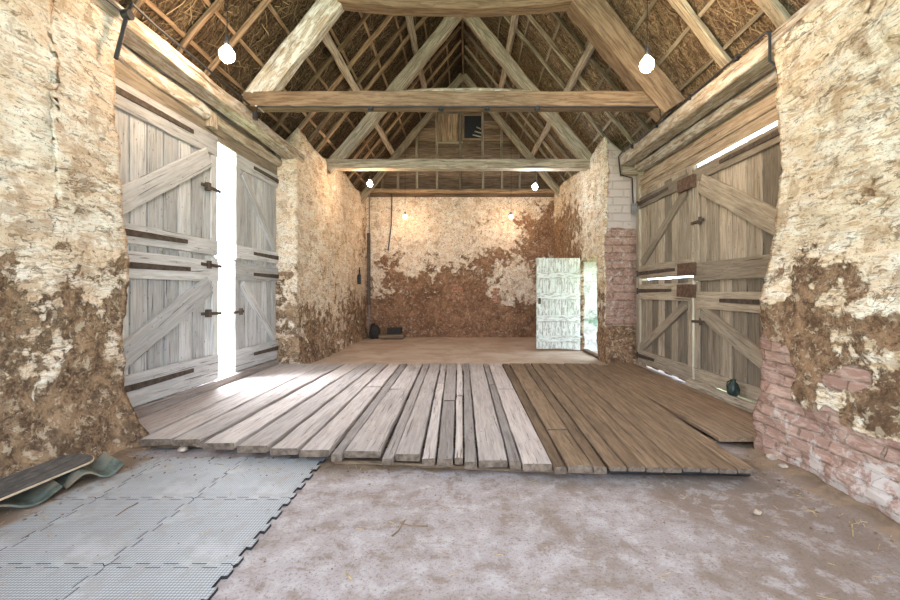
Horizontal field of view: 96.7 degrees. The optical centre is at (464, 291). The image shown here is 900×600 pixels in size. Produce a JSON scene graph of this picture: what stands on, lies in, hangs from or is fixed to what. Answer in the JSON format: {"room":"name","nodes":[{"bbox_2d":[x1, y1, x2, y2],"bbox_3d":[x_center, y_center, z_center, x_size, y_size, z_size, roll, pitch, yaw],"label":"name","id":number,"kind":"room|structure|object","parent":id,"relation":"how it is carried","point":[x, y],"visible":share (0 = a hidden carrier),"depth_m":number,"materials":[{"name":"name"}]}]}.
{"room":"farm building","nodes":[
{"label":"farm building","id":0,"kind":"room"},
{"bbox_2d":[0,0,369,493],"bbox_3d":[-3.346,-0.839,6.156,0.936,4.489,13.576,0,0,0],"label":"wall","id":1,"kind":"structure","parent":0,"point":[64,250],"depth_m":3.16,"materials":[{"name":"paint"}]},
{"bbox_2d":[114,78,220,256],"bbox_3d":[-3.412,-1.294,4.532,0.107,1.654,1.900,0,0,2],"label":"door","id":2,"kind":"structure","parent":1,"relation":"in","point":[165,164],"depth_m":4.53,"materials":[{"name":"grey wood"}]},
{"bbox_2d":[123,245,221,408],"bbox_3d":[-3.412,0.361,4.542,0.107,1.686,1.919,0,0,2],"label":"door","id":3,"kind":"structure","parent":1,"relation":"in","point":[171,314],"depth_m":4.60,"materials":[{"name":"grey wood"}]},
{"bbox_2d":[115,36,272,152],"bbox_3d":[-3.530,-2.575,5.399,0.044,0.514,4.203,0,0,0],"label":"plank","id":4,"kind":"object","parent":1,"relation":"attached to","point":[210,106],"visible":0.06,"depth_m":5.62,"materials":[{"name":"brown wood"}]},
{"bbox_2d":[88,0,301,159],"bbox_3d":[-3.188,-2.502,4.398,0.296,0.214,6.411,0,0,0],"label":"lintel beam","id":5,"kind":"structure","parent":1,"relation":"on","point":[138,35],"depth_m":4.55,"materials":[{"name":"wood"}]},
{"bbox_2d":[116,38,210,119],"bbox_3d":[-3.418,-2.369,4.286,0.192,0.201,1.968,0,0,0],"label":"log","id":6,"kind":"object","parent":5,"relation":"attached to","point":[127,55],"visible":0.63,"depth_m":4.47,"materials":[{"name":"brown wood"}]},
{"bbox_2d":[106,0,249,105],"bbox_3d":[-3.001,-2.325,3.900,0.072,0.616,3.401,0,0,0],"label":"conduit","id":7,"kind":"object","parent":5,"relation":"attached to","point":[126,14],"visible":1,"depth_m":3.57,"materials":[{"name":"black plastic"}]},
{"bbox_2d":[241,0,683,121],"bbox_3d":[-0.045,-4.470,5.756,6.288,3.953,0.326,0,0,0],"label":"roof truss","id":8,"kind":"object","parent":5,"relation":"on","point":[604,29],"visible":0.98,"depth_m":5.66,"materials":[{"name":"brown wood"}]},
{"bbox_2d":[252,106,660,120],"bbox_3d":[-0.107,-2.526,5.640,5.756,0.194,0.084,0,0,0],"label":"cable","id":9,"kind":"object","parent":8,"relation":"attached to","point":[370,108],"visible":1,"depth_m":5.63,"materials":[{"name":"black plastic"}]},
{"bbox_2d":[117,60,276,174],"bbox_3d":[-3.450,-2.216,5.400,0.037,0.254,4.204,0,0,0],"label":"plank","id":10,"kind":"object","parent":1,"relation":"attached to","point":[125,73],"visible":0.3,"depth_m":4.83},
{"bbox_2d":[128,359,278,420],"bbox_3d":[-3.459,1.308,5.501,0.175,0.232,3.612,0,0,0],"label":"door sill","id":11,"kind":"structure","parent":1,"relation":"attached to","point":[140,411],"depth_m":5.01,"materials":[{"name":"grey wood"}]},
{"bbox_2d":[218,116,280,165],"bbox_3d":[-3.427,-2.357,6.475,0.179,0.203,2.085,0,0,0],"label":"log","id":12,"kind":"object","parent":1,"relation":"attached to","point":[223,126],"visible":0.83,"depth_m":6.19,"materials":[{"name":"brown wood"}]},
{"bbox_2d":[367,195,369,334],"bbox_3d":[-2.944,-0.855,12.234,0.093,4.490,0.073,0,0,0],"label":"pole","id":13,"kind":"object","parent":1,"relation":"attached to","point":[368,234],"visible":0.97,"depth_m":12.20,"materials":[{"name":"wood"}]},
{"bbox_2d":[326,17,590,174],"bbox_3d":[-0.081,-4.521,8.950,6.260,3.811,0.238,0,0,0],"label":"roof truss","id":14,"kind":"object","parent":1,"relation":"on","point":[338,161],"visible":0.7,"depth_m":8.85,"materials":[{"name":"brown wood"}]},
{"bbox_2d":[322,33,393,154],"bbox_3d":[-2.156,-4.032,8.962,0.158,0.230,6.264,0,0,1],"label":"purlin","id":15,"kind":"structure","parent":14,"relation":"on","point":[331,48],"depth_m":7.26,"materials":[{"name":"brown wood"}]},
{"bbox_2d":[404,16,426,88],"bbox_3d":[-1.082,-5.347,9.495,0.156,0.190,5.233,0,0,0],"label":"roof rafter","id":16,"kind":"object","parent":14,"relation":"attached to","point":[409,22],"depth_m":8.46,"materials":[{"name":"brown wood"}]},
{"bbox_2d":[498,14,518,113],"bbox_3d":[0.958,-5.346,9.494,0.151,0.193,5.217,0,0,0],"label":"brace","id":17,"kind":"structure","parent":14,"relation":"attached to","point":[514,18],"depth_m":8.39,"materials":[{"name":"brown wood"}]},
{"bbox_2d":[531,42,595,155],"bbox_3d":[2.038,-4.035,8.974,0.155,0.231,6.256,0,0,-1],"label":"brace","id":18,"kind":"structure","parent":14,"relation":"on","point":[590,48],"depth_m":7.38,"materials":[{"name":"brown wood"}]},
{"bbox_2d":[360,73,558,203],"bbox_3d":[-0.052,-4.469,11.748,6.336,3.874,0.174,0,0,0],"label":"roof truss","id":19,"kind":"object","parent":1,"relation":"on","point":[460,78],"visible":0.71,"depth_m":11.68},
{"bbox_3d":[-3.521,-0.382,7.359,0.136,3.519,0.128,0,0,0],"label":"post","id":20,"kind":"object","parent":1,"relation":"attached to","visible":0},
{"bbox_2d":[231,261,278,371],"bbox_3d":[-3.461,0.380,6.690,0.119,1.726,1.420,0,0,2],"label":"door","id":21,"kind":"structure","parent":20,"relation":"attached to","point":[254,342],"depth_m":6.53,"materials":[{"name":"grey wood"}]},
{"bbox_2d":[232,151,278,265],"bbox_3d":[-3.470,-1.317,6.725,0.110,1.700,1.350,0,0,3],"label":"door","id":22,"kind":"structure","parent":20,"relation":"attached to","point":[254,187],"depth_m":6.55,"materials":[{"name":"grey wood"}]},
{"bbox_2d":[0,337,899,599],"bbox_3d":[-0.100,1.375,6.000,7.200,0.064,13.200,0,0,0],"label":"floor","id":23,"kind":"structure","parent":0,"point":[710,535],"depth_m":2.33,"materials":[{"name":"concrete"}]},
{"bbox_2d":[0,457,324,599],"bbox_3d":[-1.992,1.391,2.350,1.669,0.017,2.004,0,0,0],"label":"floor mat","id":24,"kind":"object","parent":23,"relation":"on","point":[157,547],"depth_m":2.33,"materials":[{"name":"rubber"}]},
{"bbox_2d":[0,479,61,507],"bbox_3d":[-2.915,1.316,2.530,0.242,0.116,0.461,0,0,24],"label":"sheet","id":25,"kind":"object","parent":24,"relation":"on","point":[36,495],"visible":0.74,"depth_m":2.63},
{"bbox_2d":[53,452,123,488],"bbox_3d":[-2.800,1.311,2.960,0.258,0.126,0.355,0,0,30],"label":"sheet","id":26,"kind":"object","parent":24,"relation":"on","point":[106,465],"visible":0.77,"depth_m":2.99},
{"bbox_2d":[0,454,93,500],"bbox_3d":[-2.899,1.231,2.495,0.227,0.066,1.092,0,0,3],"label":"board","id":27,"kind":"object","parent":26,"relation":"on","point":[18,483],"visible":1,"depth_m":2.70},
{"bbox_2d":[133,364,299,435],"bbox_3d":[-3.144,1.320,5.483,0.436,0.046,3.535,0,0,0],"label":"plank","id":28,"kind":"object","parent":23,"relation":"on","point":[151,423],"visible":0.68,"depth_m":4.71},
{"bbox_2d":[379,327,405,338],"bbox_3d":[-2.170,1.240,11.975,0.741,0.321,0.452,0,0,0],"label":"wooden step","id":29,"kind":"structure","parent":23,"relation":"on","point":[392,332],"depth_m":11.86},
{"bbox_2d":[157,437,716,447],"bbox_3d":[-0.250,1.365,3.620,4.999,0.069,0.104,0,0,0],"label":"joist","id":30,"kind":"object","parent":23,"relation":"on","point":[710,438],"visible":0.05,"depth_m":3.57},
{"bbox_2d":[202,364,360,449],"bbox_3d":[-2.037,1.306,5.257,0.294,0.064,3.752,0,0,2],"label":"plank","id":31,"kind":"object","parent":30,"relation":"on","point":[231,438],"visible":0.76,"depth_m":4.14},
{"bbox_2d":[422,383,443,465],"bbox_3d":[-0.310,1.299,4.314,0.102,0.063,2.521,0,0,-1],"label":"plank","id":32,"kind":"object","parent":30,"relation":"on","point":[429,451],"visible":1,"depth_m":3.67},
{"bbox_2d":[437,401,454,465],"bbox_3d":[-0.167,1.300,3.864,0.139,0.062,1.621,0,0,-1],"label":"plank","id":33,"kind":"object","parent":30,"relation":"on","point":[445,457],"visible":1,"depth_m":3.52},
{"bbox_2d":[455,396,462,465],"bbox_3d":[-0.053,1.302,3.979,0.078,0.063,1.827,0,0,-1],"label":"plank","id":34,"kind":"object","parent":30,"relation":"on","point":[459,407],"visible":1,"depth_m":3.61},
{"bbox_2d":[489,385,520,468],"bbox_3d":[0.374,1.297,4.237,0.091,0.059,2.477,0,0,0],"label":"plank","id":35,"kind":"object","parent":30,"relation":"on","point":[514,461],"visible":0.94,"depth_m":3.59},
{"bbox_2d":[548,431,591,472],"bbox_3d":[0.852,1.301,3.310,0.200,0.062,0.752,0,0,0],"label":"plank","id":36,"kind":"object","parent":30,"relation":"on","point":[571,454],"visible":0.9,"depth_m":3.17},
{"bbox_2d":[0,448,894,599],"bbox_3d":[-0.225,1.384,2.543,5.488,0.014,2.129,0,0,0],"label":"straw","id":37,"kind":"object","parent":23,"relation":"on","point":[142,448],"visible":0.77,"depth_m":2.48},
{"bbox_2d":[5,445,894,599],"bbox_3d":[-0.232,1.386,2.574,5.488,0.022,2.053,0,0,0],"label":"crumbs","id":38,"kind":"object","parent":23,"relation":"on","point":[389,471],"visible":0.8,"depth_m":2.81,"materials":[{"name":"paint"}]},
{"bbox_2d":[333,459,594,474],"bbox_3d":[-0.011,1.385,3.178,2.122,0.042,0.069,0,0,5],"label":"joist","id":39,"kind":"object","parent":23,"relation":"on","point":[409,464],"visible":0.52,"depth_m":3.19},
{"bbox_2d":[407,394,556,399],"bbox_3d":[-0.250,1.365,5.200,5.006,0.069,0.104,0,0,0],"label":"joist","id":40,"kind":"object","parent":23,"relation":"on","point":[409,394],"visible":0.02,"depth_m":5.15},
{"bbox_2d":[140,364,322,444],"bbox_3d":[-2.721,1.305,5.304,0.397,0.062,3.662,0,0,0],"label":"plank","id":41,"kind":"object","parent":40,"relation":"on","point":[165,436],"visible":0.69,"depth_m":4.38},
{"bbox_2d":[300,387,380,456],"bbox_3d":[-1.218,1.302,4.294,0.243,0.062,2.150,0,0,0],"label":"plank","id":42,"kind":"object","parent":40,"relation":"on","point":[323,444],"visible":0.97,"depth_m":3.79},
{"bbox_2d":[344,389,409,458],"bbox_3d":[-0.831,1.297,4.211,0.309,0.063,2.042,0,0,0],"label":"plank","id":43,"kind":"object","parent":40,"relation":"on","point":[371,440],"visible":1,"depth_m":3.72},
{"bbox_2d":[382,364,428,465],"bbox_3d":[-0.640,1.307,5.102,0.111,0.063,4.078,0,0,-1],"label":"plank","id":44,"kind":"object","parent":40,"relation":"on","point":[388,458],"visible":0.85,"depth_m":3.94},
{"bbox_2d":[443,363,456,400],"bbox_3d":[-0.212,1.296,5.917,0.168,0.064,2.435,0,0,-1],"label":"plank","id":45,"kind":"object","parent":40,"relation":"on","point":[450,383],"visible":0.97,"depth_m":5.54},
{"bbox_2d":[497,389,551,470],"bbox_3d":[0.539,1.304,4.117,0.230,0.063,2.273,0,0,0],"label":"plank","id":46,"kind":"object","parent":40,"relation":"on","point":[532,455],"visible":0.93,"depth_m":3.58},
{"bbox_2d":[502,364,565,473],"bbox_3d":[0.712,1.306,5.031,0.111,0.066,4.200,0,0,0],"label":"plank","id":47,"kind":"object","parent":40,"relation":"on","point":[558,466],"visible":0.8,"depth_m":3.78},
{"bbox_2d":[636,175,647,363],"bbox_3d":[3.440,-0.471,7.768,0.193,3.724,0.148,0,0,0],"label":"post","id":48,"kind":"object","parent":23,"relation":"on","point":[638,214],"visible":0.42,"depth_m":7.73,"materials":[{"name":"brown wood"}]},
{"bbox_2d":[636,165,696,278],"bbox_3d":[3.352,-1.062,6.778,0.148,1.647,1.979,0,0,0],"label":"door","id":49,"kind":"structure","parent":48,"relation":"attached to","point":[667,208],"depth_m":6.59,"materials":[{"name":"brown wood"}]},
{"bbox_2d":[636,277,696,380],"bbox_3d":[3.353,0.587,6.783,0.146,1.618,1.969,0,0,0],"label":"door","id":50,"kind":"structure","parent":48,"relation":"attached to","point":[667,305],"depth_m":6.59,"materials":[{"name":"brown wood"}]},
{"bbox_2d":[640,87,779,185],"bbox_3d":[3.384,-2.117,5.503,0.038,0.221,4.406,0,0,0],"label":"plank","id":51,"kind":"object","parent":48,"relation":"attached to","point":[770,101],"visible":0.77,"depth_m":5.30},
{"bbox_2d":[599,365,754,441],"bbox_3d":[2.480,1.335,5.408,0.366,0.046,3.583,0,0,0],"label":"plank","id":52,"kind":"object","parent":23,"relation":"on","point":[719,429],"visible":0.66,"depth_m":4.37,"materials":[{"name":"wood"}]},
{"bbox_2d":[609,470,749,475],"bbox_3d":[1.628,1.354,3.043,1.049,0.073,0.035,0,0,2],"label":"fascia","id":53,"kind":"object","parent":23,"relation":"on","point":[645,472],"visible":0.42,"depth_m":3.03,"materials":[{"name":"brown wood"}]},
{"bbox_2d":[608,363,755,434],"bbox_3d":[2.910,1.345,5.592,0.465,0.047,3.819,0,0,0],"label":"plank","id":54,"kind":"object","parent":23,"relation":"on","point":[743,419],"visible":0.66,"depth_m":4.98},
{"bbox_3d":[-0.251,1.365,6.800,4.999,0.069,0.103,0,0,0],"label":"joist","id":55,"kind":"object","parent":23,"relation":"on","visible":0},
{"bbox_2d":[172,363,343,445],"bbox_3d":[-2.338,1.300,5.293,0.379,0.064,3.686,0,0,0],"label":"plank","id":56,"kind":"object","parent":55,"relation":"on","point":[207,431],"visible":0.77,"depth_m":4.34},
{"bbox_2d":[238,363,376,451],"bbox_3d":[-1.731,1.301,5.221,0.265,0.064,3.830,0,0,1],"label":"plank","id":57,"kind":"object","parent":55,"relation":"on","point":[263,441],"visible":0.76,"depth_m":4.13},
{"bbox_2d":[270,363,388,454],"bbox_3d":[-1.476,1.303,5.198,0.233,0.064,3.874,0,0,0],"label":"plank","id":58,"kind":"object","parent":55,"relation":"on","point":[296,440],"visible":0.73,"depth_m":4.00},
{"bbox_2d":[331,364,407,461],"bbox_3d":[-1.044,1.306,5.138,0.112,0.065,3.995,0,0,-1],"label":"plank","id":59,"kind":"object","parent":55,"relation":"on","point":[338,455],"visible":0.77,"depth_m":4.04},
{"bbox_2d":[366,363,400,389],"bbox_3d":[-1.238,1.301,6.260,0.224,0.064,1.757,0,0,0],"label":"plank","id":60,"kind":"object","parent":55,"relation":"on","point":[382,378],"visible":0.81,"depth_m":6.05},
{"bbox_2d":[391,363,422,392],"bbox_3d":[-0.864,1.300,6.194,0.293,0.064,1.888,0,0,0],"label":"plank","id":61,"kind":"object","parent":55,"relation":"on","point":[407,378],"visible":0.9,"depth_m":5.96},
{"bbox_2d":[395,363,439,460],"bbox_3d":[-0.488,1.296,5.136,0.202,0.065,3.999,0,0,-1],"label":"plank","id":62,"kind":"object","parent":55,"relation":"on","point":[410,446],"visible":1,"depth_m":3.91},
{"bbox_2d":[463,363,476,468],"bbox_3d":[0.032,1.297,5.060,0.097,0.066,4.145,0,0,0],"label":"plank","id":63,"kind":"object","parent":55,"relation":"on","point":[469,434],"visible":1,"depth_m":3.78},
{"bbox_2d":[469,364,507,467],"bbox_3d":[0.203,1.305,5.082,0.252,0.064,4.102,0,0,0],"label":"plank","id":64,"kind":"object","parent":55,"relation":"on","point":[490,445],"visible":1,"depth_m":3.82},
{"bbox_2d":[488,364,513,389],"bbox_3d":[0.537,1.306,6.204,0.240,0.065,1.857,0,0,0],"label":"plank","id":65,"kind":"object","parent":55,"relation":"on","point":[501,380],"visible":0.9,"depth_m":5.97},
{"bbox_2d":[509,363,566,433],"bbox_3d":[0.878,1.297,5.422,0.238,0.063,3.432,0,0,1],"label":"plank","id":66,"kind":"object","parent":55,"relation":"on","point":[549,419],"visible":0.84,"depth_m":4.69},
{"bbox_2d":[524,364,606,474],"bbox_3d":[1.040,1.300,5.023,0.112,0.065,4.232,0,0,1],"label":"plank","id":67,"kind":"object","parent":55,"relation":"on","point":[598,467],"visible":0.79,"depth_m":3.73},
{"bbox_2d":[531,363,626,470],"bbox_3d":[1.181,1.288,5.022,0.137,0.038,4.224,0,0,2],"label":"plank","id":68,"kind":"object","parent":55,"relation":"on","point":[602,449],"visible":0.98,"depth_m":3.77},
{"bbox_2d":[539,363,644,471],"bbox_3d":[1.321,1.288,5.021,0.137,0.038,4.229,0,0,2],"label":"plank","id":69,"kind":"object","parent":55,"relation":"on","point":[632,464],"visible":0.84,"depth_m":3.75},
{"bbox_2d":[548,363,663,472],"bbox_3d":[1.462,1.292,5.018,0.137,0.037,4.235,0,0,2],"label":"plank","id":70,"kind":"object","parent":55,"relation":"on","point":[650,465],"visible":0.82,"depth_m":3.76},
{"bbox_2d":[556,364,681,472],"bbox_3d":[1.595,1.295,5.017,0.138,0.039,4.237,0,0,2],"label":"plank","id":71,"kind":"object","parent":55,"relation":"on","point":[666,463],"visible":0.84,"depth_m":3.75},
{"bbox_2d":[564,363,699,471],"bbox_3d":[1.739,1.287,5.014,0.136,0.038,4.244,0,0,3],"label":"plank","id":72,"kind":"object","parent":55,"relation":"on","point":[670,451],"visible":0.84,"depth_m":3.75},
{"bbox_2d":[573,363,718,472],"bbox_3d":[1.876,1.292,5.013,0.137,0.038,4.247,0,0,3],"label":"plank","id":73,"kind":"object","parent":55,"relation":"on","point":[705,466],"visible":0.77,"depth_m":3.74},
{"bbox_2d":[581,364,736,473],"bbox_3d":[2.020,1.294,5.010,0.137,0.037,4.254,0,0,3],"label":"plank","id":74,"kind":"object","parent":55,"relation":"on","point":[724,467],"visible":0.76,"depth_m":3.74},
{"bbox_2d":[589,363,755,473],"bbox_3d":[2.156,1.292,5.008,0.136,0.037,4.258,0,0,3],"label":"plank","id":75,"kind":"object","parent":55,"relation":"on","point":[739,465],"visible":0.78,"depth_m":3.73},
{"bbox_2d":[365,73,554,336],"bbox_3d":[-0.061,-2.676,12.648,6.248,8.153,0.605,0,0,0],"label":"wall","id":76,"kind":"structure","parent":0,"point":[455,266],"depth_m":12.40,"materials":[{"name":"paint"}]},
{"bbox_2d":[438,112,462,143],"bbox_3d":[-0.457,-5.050,12.315,0.800,0.962,0.045,0,0,0],"label":"hatch","id":77,"kind":"object","parent":76,"relation":"attached to","point":[453,117],"visible":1,"depth_m":12.31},
{"bbox_2d":[371,188,553,193],"bbox_3d":[-0.122,-3.089,12.242,5.763,0.152,0.187,0,0,0],"label":"wall plate","id":78,"kind":"object","parent":76,"relation":"on","point":[376,190],"visible":0.92,"depth_m":12.16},
{"bbox_2d":[459,83,461,187],"bbox_3d":[-0.144,-4.796,12.271,0.090,3.278,0.076,0,0,0],"label":"stud","id":79,"kind":"object","parent":78,"relation":"on","point":[460,85],"visible":0.59,"depth_m":12.24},
{"bbox_2d":[462,113,480,140],"bbox_3d":[0.240,-5.090,12.364,0.722,0.900,0.132,0,0,0],"label":"window","id":80,"kind":"structure","parent":76,"relation":"in","point":[471,122],"depth_m":12.40,"materials":[{"name":"black glass"}]},
{"bbox_2d":[117,0,810,191],"bbox_3d":[-0.046,-4.758,6.175,7.418,4.984,13.605,0,0,0],"label":"ceiling","id":81,"kind":"structure","parent":0,"point":[724,18],"depth_m":6.77,"materials":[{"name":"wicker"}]},
{"bbox_2d":[175,0,224,53],"bbox_3d":[-1.764,-4.639,4.549,3.351,4.050,0.076,0,0,2],"label":"rafter","id":82,"kind":"object","parent":81,"relation":"attached to","point":[213,8],"visible":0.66,"depth_m":4.57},
{"bbox_2d":[146,0,290,133],"bbox_3d":[-3.211,-2.928,7.595,0.067,0.065,9.180,0,0,0],"label":"thatching lath","id":83,"kind":"object","parent":81,"relation":"attached to","point":[158,12],"visible":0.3,"depth_m":4.83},
{"bbox_2d":[219,0,234,63],"bbox_3d":[-2.499,-3.107,4.200,0.150,1.395,0.148,0,0,0],"label":"pendant bulb","id":84,"kind":"object","parent":81,"relation":"hanging from","point":[226,53],"visible":1,"depth_m":4.17,"materials":[{"name":"white glass"}]},
{"bbox_2d":[203,0,272,75],"bbox_3d":[-1.759,-4.635,5.098,3.338,4.058,0.074,0,0,0],"label":"rafter","id":85,"kind":"object","parent":81,"relation":"attached to","point":[256,13],"visible":0.73,"depth_m":5.07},
{"bbox_2d":[202,0,366,185],"bbox_3d":[-2.938,-3.263,7.601,0.060,0.123,9.184,0,0,0],"label":"thatching lath","id":86,"kind":"object","parent":81,"relation":"attached to","point":[206,2],"visible":0.52,"depth_m":5.43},
{"bbox_2d":[268,4,374,157],"bbox_3d":[-2.540,-3.744,7.601,0.060,0.101,9.195,0,0,0],"label":"thatching lath","id":87,"kind":"object","parent":81,"relation":"attached to","point":[270,7],"visible":0.52,"depth_m":6.55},
{"bbox_2d":[272,13,371,130],"bbox_3d":[-1.754,-4.648,6.845,3.342,4.070,0.080,0,0,0],"label":"rafter","id":88,"kind":"object","parent":81,"relation":"attached to","point":[359,24],"visible":0.6,"depth_m":6.83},
{"bbox_2d":[297,15,393,131],"bbox_3d":[-1.755,-4.642,7.402,3.369,4.069,0.084,0,0,1],"label":"rafter","id":89,"kind":"object","parent":81,"relation":"attached to","point":[388,18],"visible":0.58,"depth_m":7.38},
{"bbox_2d":[306,16,413,142],"bbox_3d":[-1.750,-4.644,7.951,3.323,4.055,0.071,0,0,0],"label":"rafter","id":90,"kind":"object","parent":81,"relation":"attached to","point":[404,25],"visible":0.49,"depth_m":7.93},
{"bbox_2d":[315,17,427,151],"bbox_3d":[-1.746,-4.659,8.400,3.340,4.060,0.079,0,0,1],"label":"rafter","id":91,"kind":"object","parent":81,"relation":"attached to","point":[421,21],"visible":0.62,"depth_m":8.38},
{"bbox_2d":[359,12,406,137],"bbox_3d":[-1.762,-4.697,7.600,0.060,0.115,9.218,0,0,0],"label":"thatching lath","id":92,"kind":"object","parent":81,"relation":"attached to","point":[360,13],"visible":0.66,"depth_m":7.88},
{"bbox_2d":[348,40,461,178],"bbox_3d":[-1.756,-4.639,10.600,3.354,4.066,0.069,0,0,0],"label":"rafter","id":93,"kind":"object","parent":81,"relation":"attached to","point":[437,69],"visible":0.59,"depth_m":10.58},
{"bbox_2d":[352,25,460,158],"bbox_3d":[-1.756,-4.652,10.051,3.349,4.050,0.069,0,0,2],"label":"rafter","id":94,"kind":"object","parent":81,"relation":"attached to","point":[451,37],"visible":0.66,"depth_m":10.02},
{"bbox_2d":[352,53,461,186],"bbox_3d":[-1.764,-4.638,11.152,3.335,4.034,0.072,0,0,0],"label":"rafter","id":95,"kind":"object","parent":81,"relation":"attached to","point":[444,73],"visible":0.62,"depth_m":11.13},
{"bbox_2d":[464,55,566,180],"bbox_3d":[1.627,-4.641,11.298,3.365,4.075,0.087,0,0,-1],"label":"rafter","id":96,"kind":"object","parent":81,"relation":"attached to","point":[470,63],"visible":0.54,"depth_m":11.27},
{"bbox_2d":[464,45,572,176],"bbox_3d":[1.633,-4.638,10.803,3.342,4.045,0.067,0,0,0],"label":"rafter","id":97,"kind":"object","parent":81,"relation":"attached to","point":[465,46],"visible":0.62,"depth_m":10.78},
{"bbox_2d":[464,29,578,171],"bbox_3d":[1.629,-4.646,10.201,3.341,4.054,0.079,0,0,-1],"label":"rafter","id":98,"kind":"object","parent":81,"relation":"attached to","point":[467,34],"visible":0.59,"depth_m":10.17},
{"bbox_2d":[519,10,564,139],"bbox_3d":[1.648,-4.694,7.600,0.062,0.133,9.217,0,0,0],"label":"thatching lath","id":99,"kind":"object","parent":81,"relation":"attached to","point":[563,11],"visible":0.68,"depth_m":7.97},
{"bbox_2d":[525,14,635,144],"bbox_3d":[1.637,-4.646,7.503,3.345,4.045,0.064,0,0,0],"label":"rafter","id":100,"kind":"object","parent":81,"relation":"attached to","point":[546,37],"visible":0.7,"depth_m":7.48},
{"bbox_2d":[550,11,651,132],"bbox_3d":[1.630,-4.635,6.851,3.346,4.066,0.070,0,0,-1],"label":"rafter","id":101,"kind":"object","parent":81,"relation":"attached to","point":[555,14],"visible":0.67,"depth_m":6.84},
{"bbox_2d":[550,0,657,158],"bbox_3d":[2.422,-3.743,7.603,0.060,0.102,9.205,0,0,0],"label":"thatching lath","id":102,"kind":"object","parent":81,"relation":"attached to","point":[653,2],"visible":0.47,"depth_m":5.77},
{"bbox_2d":[557,0,714,184],"bbox_3d":[2.799,-3.285,7.601,0.068,0.076,9.212,0,0,0],"label":"thatching lath","id":103,"kind":"object","parent":81,"relation":"attached to","point":[709,3],"visible":0.52,"depth_m":5.36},
{"bbox_2d":[640,0,653,72],"bbox_3d":[2.002,-3.341,4.400,0.150,1.846,0.148,0,0,0],"label":"pendant bulb","id":104,"kind":"object","parent":81,"relation":"hanging from","point":[647,64],"visible":1,"depth_m":4.37,"materials":[{"name":"white glass"}]},
{"bbox_2d":[619,9,763,147],"bbox_3d":[3.113,-2.896,7.593,0.061,0.123,9.217,0,0,0],"label":"thatching lath","id":105,"kind":"object","parent":81,"relation":"attached to","point":[760,12],"visible":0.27,"depth_m":4.77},
{"bbox_2d":[668,0,734,70],"bbox_3d":[1.640,-4.638,4.801,3.354,4.041,0.161,0,0,-2],"label":"rafter","id":106,"kind":"object","parent":81,"relation":"attached to","point":[688,16],"visible":0.82,"depth_m":4.80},
{"bbox_2d":[754,0,790,29],"bbox_3d":[1.632,-4.646,4.032,3.339,4.068,0.166,0,0,0],"label":"rafter","id":107,"kind":"object","parent":81,"relation":"attached to","point":[773,9],"visible":0.74,"depth_m":4.01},
{"bbox_2d":[553,0,899,519],"bbox_3d":[3.022,-0.837,6.158,0.987,4.485,13.594,0,0,0],"label":"wall","id":108,"kind":"structure","parent":0,"point":[827,404],"depth_m":2.97,"materials":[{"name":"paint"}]},
{"bbox_2d":[504,15,606,136],"bbox_3d":[1.646,-4.637,8.151,3.339,4.056,0.069,0,0,0],"label":"rafter","id":109,"kind":"object","parent":108,"relation":"on","point":[507,17],"visible":0.53,"depth_m":8.13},
{"bbox_2d":[536,258,581,349],"bbox_3d":[2.216,0.282,9.418,1.070,2.170,0.077,0,0,0],"label":"door","id":110,"kind":"structure","parent":108,"relation":"in","point":[561,276],"depth_m":9.43,"materials":[{"name":"white paint"}]},
{"bbox_2d":[641,106,779,193],"bbox_3d":[3.411,-1.955,5.500,0.037,0.177,4.399,0,0,0],"label":"plank","id":111,"kind":"object","parent":108,"relation":"attached to","point":[767,119],"visible":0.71,"depth_m":5.32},
{"bbox_2d":[644,64,779,173],"bbox_3d":[3.461,-2.440,5.499,0.040,0.522,4.404,0,0,0],"label":"plank","id":112,"kind":"object","parent":108,"relation":"attached to","point":[708,130],"visible":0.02,"depth_m":5.61,"materials":[{"name":"brown wood"}]},
{"bbox_2d":[686,379,755,414],"bbox_3d":[3.248,1.330,4.673,0.182,0.184,2.179,0,0,0],"label":"door sill","id":113,"kind":"structure","parent":108,"relation":"attached to","point":[747,405],"depth_m":4.98,"materials":[{"name":"brown wood"}]},
{"bbox_2d":[726,379,739,395],"bbox_3d":[3.240,1.152,4.830,0.143,0.190,0.143,0,0,39],"label":"jug","id":114,"kind":"object","parent":113,"relation":"on","point":[733,389],"visible":1,"depth_m":4.79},
{"bbox_2d":[620,0,826,164],"bbox_3d":[3.076,-2.415,4.399,0.279,0.358,6.410,0,0,0],"label":"lintel beam","id":115,"kind":"structure","parent":108,"relation":"attached to","point":[753,65],"depth_m":4.73,"materials":[{"name":"wood"}]},
{"bbox_2d":[618,31,778,212],"bbox_3d":[3.105,-2.069,5.750,0.401,1.098,3.965,0,0,0],"label":"conduit","id":116,"kind":"object","parent":115,"relation":"attached to","point":[633,205],"visible":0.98,"depth_m":4.83,"materials":[{"name":"black plastic"}]},
{"bbox_2d":[635,66,779,172],"bbox_3d":[3.302,-2.304,5.418,0.190,0.236,4.263,0,0,0],"label":"log","id":117,"kind":"object","parent":115,"relation":"attached to","point":[764,85],"visible":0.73,"depth_m":5.14,"materials":[{"name":"brown wood"}]},
{"bbox_2d":[691,278,765,401],"bbox_3d":[3.374,0.568,4.784,0.104,1.462,2.225,0,0,0],"label":"door","id":118,"kind":"structure","parent":108,"relation":"in","point":[728,330],"depth_m":5.09,"materials":[{"name":"brown wood"}]},
{"bbox_2d":[690,127,777,280],"bbox_3d":[3.374,-0.984,4.794,0.104,1.662,2.243,0,0,0],"label":"door","id":119,"kind":"structure","parent":108,"relation":"in","point":[736,237],"depth_m":4.95,"materials":[{"name":"brown wood"}]},
{"label":"outside","id":120,"kind":"structure","parent":0,"visible":0},
{"bbox_2d":[218,304,743,398],"bbox_3d":[0.000,1.460,10.000,80.000,0.001,80.000,0,0,0],"label":"ground","id":121,"kind":"structure","parent":120,"point":[224,320],"depth_m":12.56,"materials":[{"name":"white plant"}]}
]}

